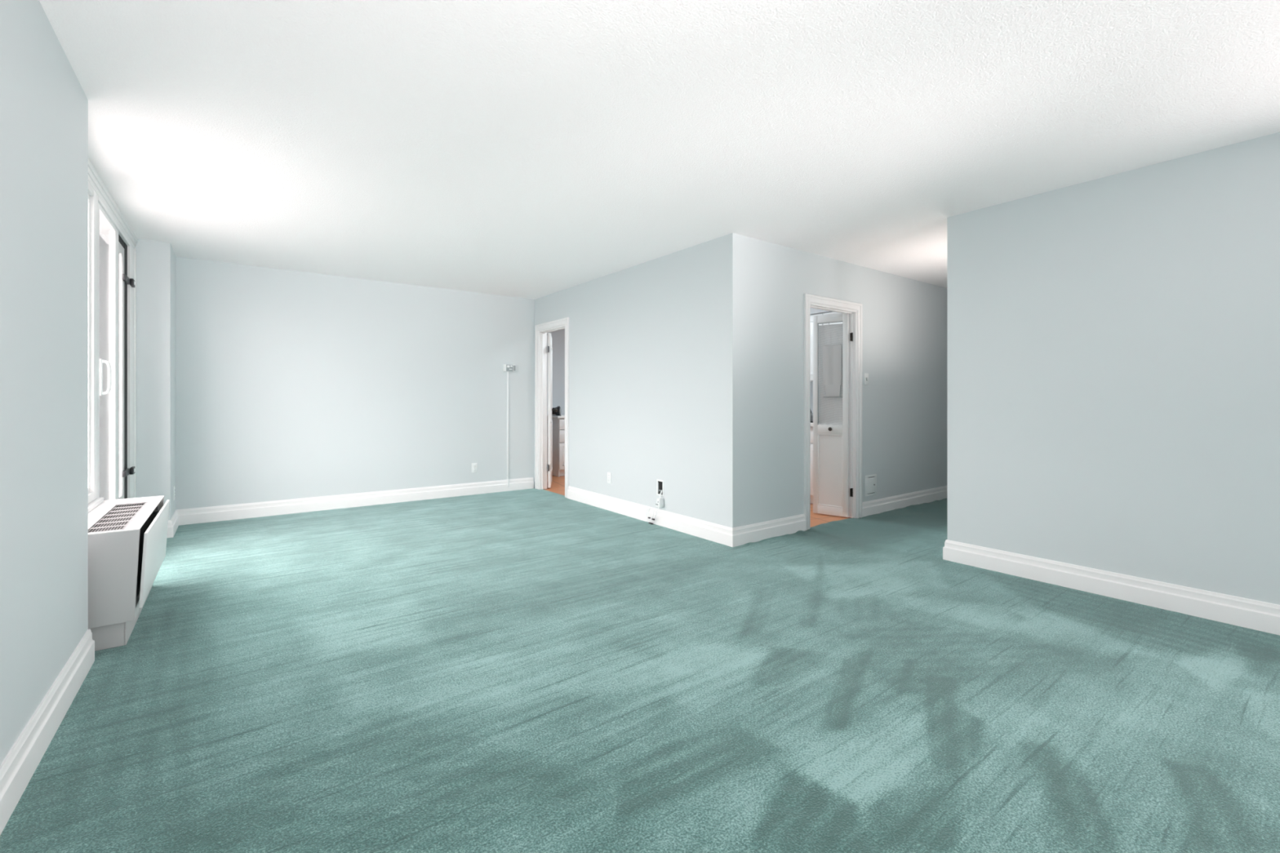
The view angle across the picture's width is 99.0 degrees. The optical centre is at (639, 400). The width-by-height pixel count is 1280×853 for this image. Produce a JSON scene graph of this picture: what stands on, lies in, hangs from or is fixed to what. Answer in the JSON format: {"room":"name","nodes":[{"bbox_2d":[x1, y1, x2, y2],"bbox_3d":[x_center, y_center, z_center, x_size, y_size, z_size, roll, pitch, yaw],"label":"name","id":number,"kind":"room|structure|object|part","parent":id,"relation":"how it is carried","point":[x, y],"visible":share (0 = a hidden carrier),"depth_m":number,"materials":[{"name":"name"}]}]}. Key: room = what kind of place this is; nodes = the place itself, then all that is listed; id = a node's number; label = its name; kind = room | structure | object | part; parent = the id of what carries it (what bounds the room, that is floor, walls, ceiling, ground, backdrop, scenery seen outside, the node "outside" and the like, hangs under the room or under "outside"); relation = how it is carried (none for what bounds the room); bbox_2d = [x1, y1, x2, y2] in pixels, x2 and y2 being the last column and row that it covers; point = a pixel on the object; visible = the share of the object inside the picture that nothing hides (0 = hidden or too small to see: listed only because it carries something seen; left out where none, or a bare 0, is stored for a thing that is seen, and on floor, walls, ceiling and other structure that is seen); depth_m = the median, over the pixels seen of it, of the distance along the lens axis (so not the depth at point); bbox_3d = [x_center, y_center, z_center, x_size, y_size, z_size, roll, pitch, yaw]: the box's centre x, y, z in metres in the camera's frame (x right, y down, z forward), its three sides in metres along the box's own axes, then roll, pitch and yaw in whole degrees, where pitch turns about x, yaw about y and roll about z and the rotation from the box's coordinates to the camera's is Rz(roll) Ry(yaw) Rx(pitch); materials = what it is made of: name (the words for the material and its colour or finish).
{"room":"empty living room","nodes":[
{"label":"empty living room","id":0,"kind":"room"},
{"bbox_2d":[0,0,88,764],"bbox_3d":[-0.761,-0.083,-0.106,0.320,2.440,5.935,0,0,-36],"label":"wall","id":1,"kind":"structure","parent":0,"point":[44,104],"depth_m":1.78,"materials":[{"name":"white paint"}]},
{"bbox_2d":[0,629,94,835],"bbox_3d":[-0.627,1.066,-0.001,0.021,0.142,5.925,0,0,-36],"label":"baseboard","id":2,"kind":"structure","parent":1,"relation":"attached to","point":[21,762],"depth_m":1.74,"materials":[{"name":"white paint"}]},
{"bbox_2d":[99,235,105,499],"bbox_3d":[-4.293,-0.053,4.387,0.158,2.500,0.440,0,0,-36],"label":"wall","id":3,"kind":"structure","parent":0,"point":[102,344],"depth_m":4.22,"materials":[{"name":"grey paint"}]},
{"bbox_2d":[88,158,137,248],"bbox_3d":[-3.341,-1.256,3.309,0.165,0.095,2.625,0,0,-36],"label":"trim","id":4,"kind":"structure","parent":3,"relation":"attached to","point":[94,179],"depth_m":3.48,"materials":[{"name":"white wood"}]},
{"bbox_2d":[135,239,176,519],"bbox_3d":[-4.232,-0.083,4.631,0.425,2.440,0.560,0,0,-36],"label":"wall","id":5,"kind":"structure","parent":0,"point":[156,261],"depth_m":4.48,"materials":[{"name":"white paint"}]},
{"bbox_2d":[97,195,136,500],"bbox_3d":[-3.695,-0.035,3.767,0.228,2.345,1.475,0,0,-38],"label":"window","id":6,"kind":"structure","parent":5,"relation":"in","point":[119,256],"depth_m":3.79,"materials":[{"name":"white"}]},
{"bbox_3d":[-3.245,-0.138,3.321,0.050,0.220,0.036,0,0,-36],"label":"handle","id":7,"kind":"part","parent":6,"relation":"part of","materials":[{"name":"white plastic"}]},
{"bbox_3d":[-3.412,-0.086,3.484,0.006,2.135,0.550,0,0,-36],"label":"glass pane","id":8,"kind":"part","parent":6,"relation":"part of","materials":[{"name":"clear glass"}]},
{"bbox_3d":[-3.431,-0.038,3.510,0.030,2.280,0.735,0,0,-36],"label":"sliding sash","id":9,"kind":"part","parent":6,"relation":"part of","materials":[{"name":"white"}]},
{"bbox_3d":[-3.765,-0.015,3.942,0.036,2.235,0.353,0,0,-36],"label":"screen sash","id":10,"kind":"part","parent":6,"relation":"part of","materials":[{"name":"grey metal"}]},
{"bbox_2d":[173,485,175,500],"bbox_3d":[-4.082,0.815,4.792,0.010,0.120,0.070,0,0,-36],"label":"wall outlet","id":11,"kind":"object","parent":5,"relation":"attached to","point":[174,489],"visible":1,"depth_m":4.77,"materials":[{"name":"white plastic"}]},
{"bbox_3d":[-4.083,0.815,4.791,0.007,0.120,0.070,0,0,-36],"label":"plate","id":12,"kind":"part","parent":11,"relation":"part of","materials":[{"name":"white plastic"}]},
{"bbox_2d":[176,257,534,509],"bbox_3d":[-2.959,-0.083,5.971,4.077,2.440,0.120,0,0,-36],"label":"wall","id":13,"kind":"structure","parent":0,"point":[291,384],"depth_m":5.74,"materials":[{"name":"white paint"}]},
{"bbox_2d":[166,477,533,537],"bbox_3d":[-2.723,1.066,5.722,3.750,0.142,0.561,0,0,-36],"label":"baseboard","id":14,"kind":"structure","parent":13,"relation":"attached to","point":[248,510],"depth_m":5.69,"materials":[{"name":"white paint"}]},
{"bbox_2d":[471,462,477,472],"bbox_3d":[-1.999,0.817,6.602,0.070,0.115,0.010,0,0,-36],"label":"wall outlet","id":15,"kind":"object","parent":13,"relation":"attached to","point":[474,465],"visible":1,"depth_m":6.60,"materials":[{"name":"white plastic"}]},
{"bbox_2d":[506,371,509,487],"bbox_3d":[-1.652,0.363,6.847,0.016,1.447,0.029,0,0,-36],"label":"cable cover","id":16,"kind":"object","parent":13,"relation":"attached to","point":[507,371],"visible":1,"depth_m":6.85,"materials":[{"name":"white plastic"}]},
{"bbox_2d":[503,364,515,371],"bbox_3d":[-1.636,-0.403,6.854,0.152,0.086,0.036,0,0,-36],"label":"thermostat","id":17,"kind":"object","parent":13,"relation":"attached to","point":[506,367],"visible":1,"depth_m":6.84,"materials":[{"name":"white plastic"}]},
{"bbox_3d":[-1.631,-0.403,6.841,0.088,0.082,0.008,0,0,-36],"label":"panel","id":18,"kind":"part","parent":17,"relation":"part of","materials":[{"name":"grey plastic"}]},
{"bbox_2d":[535,317,568,497],"bbox_3d":[-1.133,0.088,6.955,0.368,2.098,1.366,0,0,-18],"label":"door","id":19,"kind":"structure","parent":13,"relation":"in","point":[541,330],"depth_m":6.96,"materials":[{"name":"white paint"}]},
{"bbox_2d":[0,474,1279,852],"bbox_3d":[1.341,1.181,4.320,8.694,0.112,10.550,0,0,-36],"label":"floor","id":20,"kind":"structure","parent":0,"point":[533,670],"depth_m":2.06,"materials":[{"name":"teal carpet"}]},
{"bbox_2d":[88,495,169,650],"bbox_3d":[-2.744,0.865,2.893,0.310,0.544,1.095,0,0,-36],"label":"heating unit","id":21,"kind":"object","parent":20,"relation":"on","point":[127,537],"visible":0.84,"depth_m":2.52,"materials":[{"name":"white metal"}]},
{"bbox_2d":[88,502,147,533],"bbox_3d":[-2.680,0.596,2.815,0.136,0.006,0.835,0,0,-36],"label":"grille","id":22,"kind":"object","parent":21,"relation":"attached to","point":[119,518],"depth_m":2.79,"materials":[{"name":"grey metal"}]},
{"bbox_3d":[-2.755,0.598,2.885,0.283,0.006,1.095,0,0,-36],"label":"plate","id":23,"kind":"part","parent":21,"relation":"part of","materials":[{"name":"white metal"}]},
{"bbox_2d":[546,417,564,476],"bbox_3d":[-0.958,0.703,8.650,1.050,0.868,0.633,0,0,-36],"label":"base cabinet","id":24,"kind":"object","parent":20,"relation":"on","point":[558,424],"visible":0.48,"depth_m":8.14,"materials":[{"name":"white paint"}]},
{"bbox_2d":[546,414,564,418],"bbox_3d":[-0.927,0.252,8.666,1.180,0.034,0.645,0,0,-36],"label":"countertop","id":25,"kind":"structure","parent":24,"relation":"on","point":[561,416],"depth_m":8.14,"materials":[{"name":"white laminate"}]},
{"bbox_2d":[551,406,561,416],"bbox_3d":[-1.257,0.163,8.209,0.145,0.144,0.154,0,0,2],"label":"gadget","id":26,"kind":"object","parent":25,"relation":"on","point":[558,412],"visible":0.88,"depth_m":8.16,"materials":[{"name":"black plastic"}]},
{"bbox_3d":[-0.958,0.537,8.274,0.596,0.184,0.018,0,0,-36],"label":"drawer","id":27,"kind":"part","parent":24,"relation":"part of","materials":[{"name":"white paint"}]},
{"bbox_3d":[-0.958,0.359,8.274,0.596,0.155,0.018,0,0,-36],"label":"drawer","id":28,"kind":"part","parent":24,"relation":"part of","materials":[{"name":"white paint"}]},
{"bbox_3d":[-0.956,0.835,8.272,0.596,0.395,0.023,0,0,-36],"label":"cabinet door","id":29,"kind":"part","parent":24,"relation":"part of","materials":[{"name":"white paint"}]},
{"bbox_2d":[810,426,813,503],"bbox_3d":[1.548,0.710,6.868,0.631,0.855,2.800,0,0,-36],"label":"base cabinet","id":30,"kind":"object","parent":20,"relation":"on","point":[811,427],"visible":0.05,"depth_m":5.92,"materials":[{"name":"white paint"}]},
{"bbox_3d":[1.985,0.380,5.773,0.020,0.165,0.480,0,0,-36],"label":"drawer","id":31,"kind":"part","parent":30,"relation":"part of","materials":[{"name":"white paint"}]},
{"bbox_3d":[1.983,0.754,5.771,0.026,0.555,0.480,0,0,-36],"label":"cabinet door","id":32,"kind":"part","parent":30,"relation":"part of","materials":[{"name":"white paint"}]},
{"bbox_3d":[1.538,0.264,6.861,0.655,0.037,2.800,0,0,-37],"label":"countertop","id":33,"kind":"structure","parent":30,"relation":"on","visible":0},
{"bbox_2d":[810,413,813,422],"bbox_3d":[1.906,0.197,6.150,0.280,0.096,0.380,0,0,-36],"label":"dish rack","id":34,"kind":"object","parent":33,"relation":"on","point":[811,414],"visible":0.04,"depth_m":5.98,"materials":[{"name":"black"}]},
{"bbox_2d":[39,0,1279,299],"bbox_3d":[1.307,-1.353,4.202,8.900,0.100,10.800,0,0,-36],"label":"ceiling","id":35,"kind":"structure","parent":0,"point":[533,149],"depth_m":2.52,"materials":[{"name":"white paint"}]},
{"bbox_2d":[534,132,1279,604],"bbox_3d":[2.867,-0.083,5.449,4.908,2.440,10.550,0,0,-36],"label":"wall","id":36,"kind":"structure","parent":0,"point":[1113,341],"depth_m":3.54,"materials":[{"name":"white paint"}]},
{"bbox_2d":[607,471,611,484],"bbox_3d":[-0.320,0.804,5.656,0.010,0.112,0.070,0,0,-36],"label":"wall outlet","id":37,"kind":"object","parent":36,"relation":"attached to","point":[609,474],"visible":1,"depth_m":5.65,"materials":[{"name":"white plastic"}]},
{"bbox_2d":[656,479,663,496],"bbox_3d":[0.184,0.798,4.979,0.007,0.144,0.100,0,0,-36],"label":"wall socket","id":38,"kind":"object","parent":36,"relation":"attached to","point":[660,483],"visible":1,"depth_m":4.98,"materials":[{"name":"white plastic"}]},
{"bbox_2d":[655,489,663,507],"bbox_3d":[0.178,0.890,4.940,0.063,0.153,0.064,0,0,-36],"label":"adapter","id":39,"kind":"object","parent":38,"relation":"hanging from","point":[660,502],"visible":1,"depth_m":4.92,"materials":[{"name":"white plastic"}]},
{"bbox_2d":[646,506,658,524],"bbox_3d":[0.110,1.046,5.008,0.038,0.170,0.176,0,0,-36],"label":"loose cable","id":40,"kind":"object","parent":39,"relation":"hanging from","point":[649,517],"visible":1,"depth_m":5.00,"materials":[{"name":"white plastic"}]},
{"bbox_2d":[567,485,805,546],"bbox_3d":[0.304,1.066,5.549,0.908,0.142,2.616,0,0,-36],"label":"baseboard","id":41,"kind":"structure","parent":36,"relation":"attached to","point":[726,535],"depth_m":4.67,"materials":[{"name":"white paint"}]},
{"bbox_2d":[810,311,842,382],"bbox_3d":[1.843,-0.578,6.682,0.383,0.809,2.250,0,0,-36],"label":"upper cabinet","id":42,"kind":"object","parent":36,"relation":"attached to","point":[828,313],"visible":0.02,"depth_m":6.25,"materials":[{"name":"white paint"}]},
{"bbox_3d":[1.889,-0.601,6.368,0.027,0.745,0.550,0,0,-36],"label":"cabinet door","id":43,"kind":"part","parent":42,"relation":"part of","materials":[{"name":"white paint"}]},
{"bbox_3d":[2.223,-0.601,5.918,0.027,0.745,0.550,0,0,-36],"label":"cabinet door","id":44,"kind":"part","parent":42,"relation":"part of","materials":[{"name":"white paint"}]},
{"bbox_2d":[804,293,862,530],"bbox_3d":[1.675,0.103,5.197,0.880,2.068,0.418,0,0,-36],"label":"door","id":45,"kind":"structure","parent":36,"relation":"in","point":[837,449],"depth_m":5.29,"materials":[{"name":"white paint"}]},
{"bbox_2d":[818,323,842,425],"bbox_3d":[1.890,-0.251,5.406,0.246,0.995,0.006,0,0,39],"label":"panel","id":46,"kind":"object","parent":45,"relation":"hanging from","point":[830,408],"depth_m":5.42,"materials":[{"name":"white fabric"}]},
{"bbox_2d":[822,345,841,396],"bbox_3d":[1.892,-0.288,5.381,0.184,0.500,0.013,0,0,39],"label":"hanging cloth","id":47,"kind":"object","parent":45,"relation":"hanging from","point":[832,354],"visible":1,"depth_m":5.38,"materials":[{"name":"grey fabric"}]},
{"bbox_2d":[863,373,868,385],"bbox_3d":[2.224,-0.206,5.359,0.072,0.116,0.018,0,0,-36],"label":"light switch","id":48,"kind":"object","parent":36,"relation":"attached to","point":[865,375],"visible":1,"depth_m":5.35,"materials":[{"name":"white plastic"}]},
{"bbox_2d":[865,474,876,496],"bbox_3d":[2.285,0.841,5.410,0.200,0.204,0.010,0,0,-36],"label":"access panel","id":49,"kind":"object","parent":36,"relation":"attached to","point":[870,480],"visible":1,"depth_m":5.40,"materials":[{"name":"white plastic"}]},
{"bbox_3d":[2.285,0.841,5.411,0.160,0.156,0.008,0,0,-36],"label":"panel door","id":50,"kind":"part","parent":49,"relation":"part of","materials":[{"name":"white plastic"}]},
{"bbox_2d":[862,485,946,517],"bbox_3d":[3.361,1.066,6.197,3.023,0.142,0.021,0,0,-36],"label":"baseboard","id":51,"kind":"structure","parent":36,"relation":"attached to","point":[880,505],"depth_m":5.75,"materials":[{"name":"white paint"}]},
{"bbox_2d":[942,539,1279,635],"bbox_3d":[4.986,1.066,3.230,3.741,0.142,4.441,0,0,-36],"label":"baseboard","id":52,"kind":"structure","parent":36,"relation":"attached to","point":[1260,615],"depth_m":3.09,"materials":[{"name":"white paint"}]},
{"bbox_3d":[-2.932,0.859,2.697,0.175,0.555,1.155,0,0,-37],"label":"wall window","id":53,"kind":"structure","parent":0,"visible":0},
{"bbox_2d":[88,181,103,512],"bbox_3d":[-2.900,-0.303,2.721,0.175,1.810,1.155,0,0,-36],"label":"window frame","id":54,"kind":"structure","parent":53,"relation":"attached to","point":[94,500],"depth_m":3.12,"materials":[{"name":"white wood"}]},
{"bbox_3d":[-2.894,-0.316,2.726,0.110,1.785,1.155,0,0,-36],"label":"frame","id":55,"kind":"part","parent":54,"relation":"part of","materials":[{"name":"white wood"}]},
{"bbox_3d":[-2.901,0.587,2.723,0.175,0.030,1.140,0,0,-36],"label":"sill","id":56,"kind":"part","parent":54,"relation":"part of","materials":[{"name":"white wood"}]}
]}

